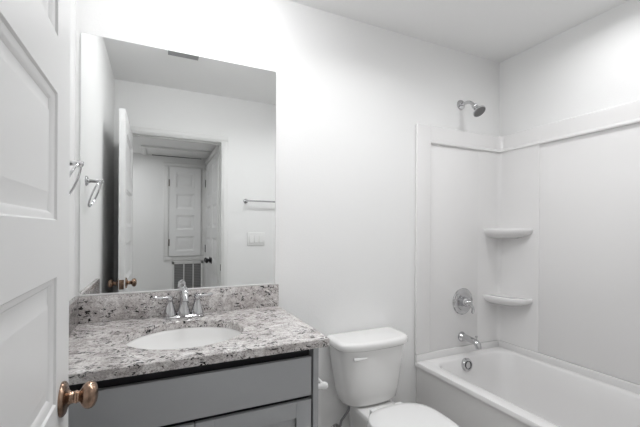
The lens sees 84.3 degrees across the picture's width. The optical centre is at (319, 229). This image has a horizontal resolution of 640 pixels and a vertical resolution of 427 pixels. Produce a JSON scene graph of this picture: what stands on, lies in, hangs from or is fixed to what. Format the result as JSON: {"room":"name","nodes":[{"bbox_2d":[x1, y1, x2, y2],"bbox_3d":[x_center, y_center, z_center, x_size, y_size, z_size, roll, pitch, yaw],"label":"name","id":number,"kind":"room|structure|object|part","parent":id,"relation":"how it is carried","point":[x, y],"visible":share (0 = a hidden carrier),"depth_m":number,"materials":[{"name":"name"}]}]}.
{"room":"bathroom","nodes":[
{"label":"bathroom","id":0,"kind":"room"},
{"bbox_2d":[69,0,75,300],"bbox_3d":[-0.727,0.036,0.713,0.110,2.480,1.593,0,0,-25],"label":"wall","id":1,"kind":"structure","parent":0,"point":[73,2],"depth_m":1.41,"materials":[{"name":"white paint"}]},
{"bbox_2d":[70,161,83,194],"bbox_3d":[-0.869,-0.180,1.235,0.073,0.151,0.138,0,0,-25],"label":"towel ring","id":2,"kind":"object","parent":1,"relation":"attached to","point":[80,164],"visible":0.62,"depth_m":1.24,"materials":[{"name":"silver metal"}]},
{"bbox_3d":[-0.868,-0.232,1.235,0.073,0.048,0.048,0,0,-25],"label":"wall post","id":3,"kind":"part","parent":2,"relation":"part of","materials":[{"name":"silver metal"}]},
{"bbox_2d":[74,0,499,426],"bbox_3d":[0.109,0.041,2.042,2.748,2.480,0.110,0,0,-25],"label":"wall","id":4,"kind":"structure","parent":0,"point":[352,95],"depth_m":1.97,"materials":[{"name":"white paint"}]},
{"bbox_2d":[74,284,278,323],"bbox_3d":[-0.613,0.335,1.634,0.876,0.110,0.020,0,0,-25],"label":"backsplash","id":5,"kind":"structure","parent":4,"relation":"attached to","point":[114,307],"depth_m":1.58,"materials":[{"name":"stone"}]},
{"bbox_2d":[79,33,275,295],"bbox_3d":[-0.611,-0.268,1.641,0.842,1.092,0.007,0,0,-25],"label":"mirror","id":6,"kind":"object","parent":4,"relation":"attached to","point":[178,150],"visible":0.97,"depth_m":1.61,"materials":[{"name":"grey mirror"}]},
{"bbox_2d":[331,406,349,426],"bbox_3d":[0.112,1.032,1.920,0.060,0.213,0.118,0,0,-25],"label":"water supply line","id":7,"kind":"object","parent":4,"relation":"attached to","point":[348,409],"visible":0.89,"depth_m":1.90,"materials":[{"name":"silver metal"}]},
{"bbox_2d":[457,100,485,116],"bbox_3d":[0.985,-0.794,2.288,0.082,0.146,0.181,0,0,-25],"label":"showerhead","id":8,"kind":"object","parent":4,"relation":"attached to","point":[478,110],"visible":1,"depth_m":2.25,"materials":[{"name":"silver metal"}]},
{"bbox_3d":[0.969,-0.818,2.313,0.024,0.054,0.111,0,0,-25],"label":"shower arm","id":9,"kind":"part","parent":8,"relation":"part of","materials":[{"name":"silver metal"}]},
{"bbox_2d":[289,0,628,62],"bbox_3d":[0.452,-1.248,1.320,2.748,0.100,1.703,0,0,-25],"label":"ceiling","id":10,"kind":"structure","parent":0,"point":[494,30],"depth_m":2.00,"materials":[{"name":"white paint"}]},
{"bbox_2d":[499,0,639,135],"bbox_3d":[1.664,0.049,1.827,0.110,2.480,1.593,0,0,-25],"label":"wall","id":11,"kind":"structure","parent":0,"point":[593,65],"depth_m":2.07,"materials":[{"name":"white paint"}]},
{"bbox_2d":[414,100,639,384],"bbox_3d":[1.257,0.061,1.671,0.756,1.438,1.532,0,0,-25],"label":"tub surround","id":12,"kind":"object","parent":11,"relation":"attached to","point":[540,225],"visible":1,"depth_m":2.21,"materials":[{"name":"white plastic"}]},
{"bbox_3d":[0.933,0.110,2.359,0.744,1.334,0.010,0,0,-25],"label":"panel","id":13,"kind":"part","parent":12,"relation":"part of","materials":[{"name":"white plastic"}]},
{"bbox_2d":[453,288,474,314],"bbox_3d":[0.969,0.479,2.328,0.176,0.176,0.078,0,0,-25],"label":"shower valve","id":14,"kind":"object","parent":12,"relation":"attached to","point":[462,299],"visible":1,"depth_m":2.33,"materials":[{"name":"silver metal"}]},
{"bbox_3d":[0.975,0.501,2.320,0.062,0.102,0.058,0,0,-25],"label":"lever handle","id":15,"kind":"part","parent":14,"relation":"part of","materials":[{"name":"silver metal"}]},
{"bbox_2d":[458,331,481,349],"bbox_3d":[0.979,0.717,2.290,0.066,0.082,0.157,0,0,-25],"label":"tub spout","id":16,"kind":"object","parent":12,"relation":"attached to","point":[462,336],"visible":1,"depth_m":2.28,"materials":[{"name":"silver metal"}]},
{"bbox_2d":[483,294,532,305],"bbox_3d":[1.255,0.482,2.370,0.166,0.066,0.265,0,0,-25],"label":"corner shelf","id":17,"kind":"object","parent":12,"relation":"attached to","point":[488,299],"depth_m":2.35,"materials":[{"name":"white plastic"}]},
{"bbox_2d":[484,228,532,237],"bbox_3d":[1.258,0.026,2.370,0.166,0.066,0.265,0,0,-25],"label":"corner shelf","id":18,"kind":"object","parent":12,"relation":"attached to","point":[488,232],"depth_m":2.32,"materials":[{"name":"white plastic"}]},
{"bbox_3d":[1.595,0.114,1.829,0.010,1.334,1.510,0,0,-25],"label":"panel","id":19,"kind":"part","parent":12,"relation":"part of","materials":[{"name":"white plastic"}]},
{"bbox_3d":[0.421,1.332,0.591,3.395,0.100,3.010,0,0,-25],"label":"floor","id":20,"kind":"structure","parent":0,"visible":0},
{"bbox_2d":[68,348,318,426],"bbox_3d":[-0.512,0.849,1.373,0.842,0.856,0.582,0,0,-25],"label":"vanity cabinet","id":21,"kind":"object","parent":20,"relation":"on","point":[277,390],"visible":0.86,"depth_m":1.14,"materials":[{"name":"grey paint"}]},
{"bbox_3d":[-0.585,0.890,1.028,0.412,0.563,0.018,0,0,-25],"label":"cabinet door","id":22,"kind":"part","parent":21,"relation":"part of","materials":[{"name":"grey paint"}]},
{"bbox_2d":[69,306,329,384],"bbox_3d":[-0.490,0.405,1.370,0.877,0.030,0.603,0,0,-25],"label":"countertop","id":23,"kind":"structure","parent":21,"relation":"on","point":[98,351],"depth_m":1.23,"materials":[{"name":"stone"}]},
{"bbox_2d":[69,297,78,334],"bbox_3d":[-0.875,0.333,1.180,0.019,0.110,0.581,0,0,-25],"label":"side splash","id":24,"kind":"object","parent":23,"relation":"on","point":[74,302],"visible":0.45,"depth_m":1.36,"materials":[{"name":"stone"}]},
{"bbox_2d":[153,281,212,319],"bbox_3d":[-0.604,0.312,1.567,0.184,0.156,0.175,0,0,18],"label":"faucet","id":25,"kind":"object","parent":23,"relation":"on","point":[183,311],"visible":1,"depth_m":1.55,"materials":[{"name":"silver metal"}]},
{"bbox_3d":[-0.682,0.298,1.537,0.082,0.025,0.028,0,0,-32],"label":"lever handle","id":26,"kind":"part","parent":25,"relation":"part of","materials":[{"name":"silver metal"}]},
{"bbox_3d":[-0.660,0.345,1.551,0.056,0.068,0.056,0,0,-25],"label":"handle post","id":27,"kind":"part","parent":25,"relation":"part of","materials":[{"name":"silver metal"}]},
{"bbox_3d":[-0.608,0.383,1.575,0.172,0.014,0.059,0,0,-25],"label":"plate","id":28,"kind":"part","parent":25,"relation":"part of","materials":[{"name":"silver metal"}]},
{"bbox_3d":[-0.588,0.314,1.532,0.059,0.131,0.155,0,0,-25],"label":"spout","id":29,"kind":"part","parent":25,"relation":"part of","materials":[{"name":"silver metal"}]},
{"bbox_3d":[-0.556,0.345,1.600,0.056,0.068,0.056,0,0,-25],"label":"handle post","id":30,"kind":"part","parent":25,"relation":"part of","materials":[{"name":"silver metal"}]},
{"bbox_3d":[-0.530,0.299,1.608,0.082,0.025,0.028,0,0,-17],"label":"lever handle","id":31,"kind":"part","parent":25,"relation":"part of","materials":[{"name":"silver metal"}]},
{"bbox_2d":[126,327,240,349],"bbox_3d":[-0.505,0.504,1.339,0.441,0.166,0.389,0,0,-25],"label":"sink","id":32,"kind":"object","parent":23,"relation":"in","point":[181,338],"visible":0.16,"depth_m":1.49,"materials":[{"name":"white ceramic"}]},
{"bbox_3d":[-0.216,0.892,1.200,0.396,0.563,0.018,0,0,-25],"label":"cabinet door","id":33,"kind":"part","parent":21,"relation":"part of","materials":[{"name":"grey paint"}]},
{"bbox_2d":[318,378,327,389],"bbox_3d":[-0.038,0.616,1.451,0.081,0.048,0.198,0,0,-25],"label":"toilet paper holder","id":34,"kind":"object","parent":21,"relation":"attached to","point":[322,385],"visible":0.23,"depth_m":1.38,"materials":[{"name":"white plastic"}]},
{"bbox_3d":[-0.006,0.616,1.383,0.081,0.048,0.048,0,0,-25],"label":"post","id":35,"kind":"part","parent":34,"relation":"part of","materials":[{"name":"white plastic"}]},
{"bbox_2d":[326,327,458,426],"bbox_3d":[0.370,0.929,1.704,0.438,0.706,0.712,0,0,-25],"label":"toilet","id":36,"kind":"object","parent":20,"relation":"on","point":[366,364],"visible":0.99,"depth_m":1.82,"materials":[{"name":"white ceramic"}]},
{"bbox_3d":[0.202,0.657,1.793,0.075,0.024,0.030,0,0,-14],"label":"flush lever","id":37,"kind":"part","parent":36,"relation":"part of","materials":[{"name":"white plastic"}]},
{"bbox_3d":[0.269,0.772,1.924,0.406,0.307,0.210,0,0,-25],"label":"tank","id":38,"kind":"part","parent":36,"relation":"part of","materials":[{"name":"white ceramic"}]},
{"bbox_3d":[0.270,0.597,1.922,0.438,0.042,0.230,0,0,-25],"label":"tank lid","id":39,"kind":"part","parent":36,"relation":"part of","materials":[{"name":"white ceramic"}]},
{"bbox_3d":[0.433,0.878,1.571,0.370,0.018,0.418,0,0,-25],"label":"seat lid","id":40,"kind":"part","parent":36,"relation":"part of","materials":[{"name":"white plastic"}]},
{"bbox_2d":[415,340,639,426],"bbox_3d":[1.253,1.034,1.671,0.755,0.506,1.531,0,0,-25],"label":"bathtub","id":41,"kind":"object","parent":20,"relation":"on","point":[500,383],"visible":1,"depth_m":2.04,"materials":[{"name":"white plastic"}]},
{"bbox_3d":[0.942,0.867,2.265,0.084,0.085,0.029,0,0,-25],"label":"overflow plate","id":42,"kind":"part","parent":41,"relation":"part of","materials":[{"name":"silver metal"}]},
{"bbox_3d":[0.805,0.044,0.548,2.528,2.480,0.120,0,0,-25],"label":"wall","id":43,"kind":"structure","parent":0,"visible":0},
{"bbox_2d":[0,0,98,426],"bbox_3d":[-0.419,0.255,0.449,0.165,2.022,0.738,0,0,-25],"label":"door","id":44,"kind":"structure","parent":43,"relation":"in","point":[35,391],"depth_m":0.57,"materials":[{"name":"white paint"}]},
{"bbox_3d":[-0.493,0.349,0.746,0.043,0.056,0.056,0,0,-25],"label":"knob","id":45,"kind":"part","parent":44,"relation":"part of","materials":[{"name":"gold metal"}]}
]}

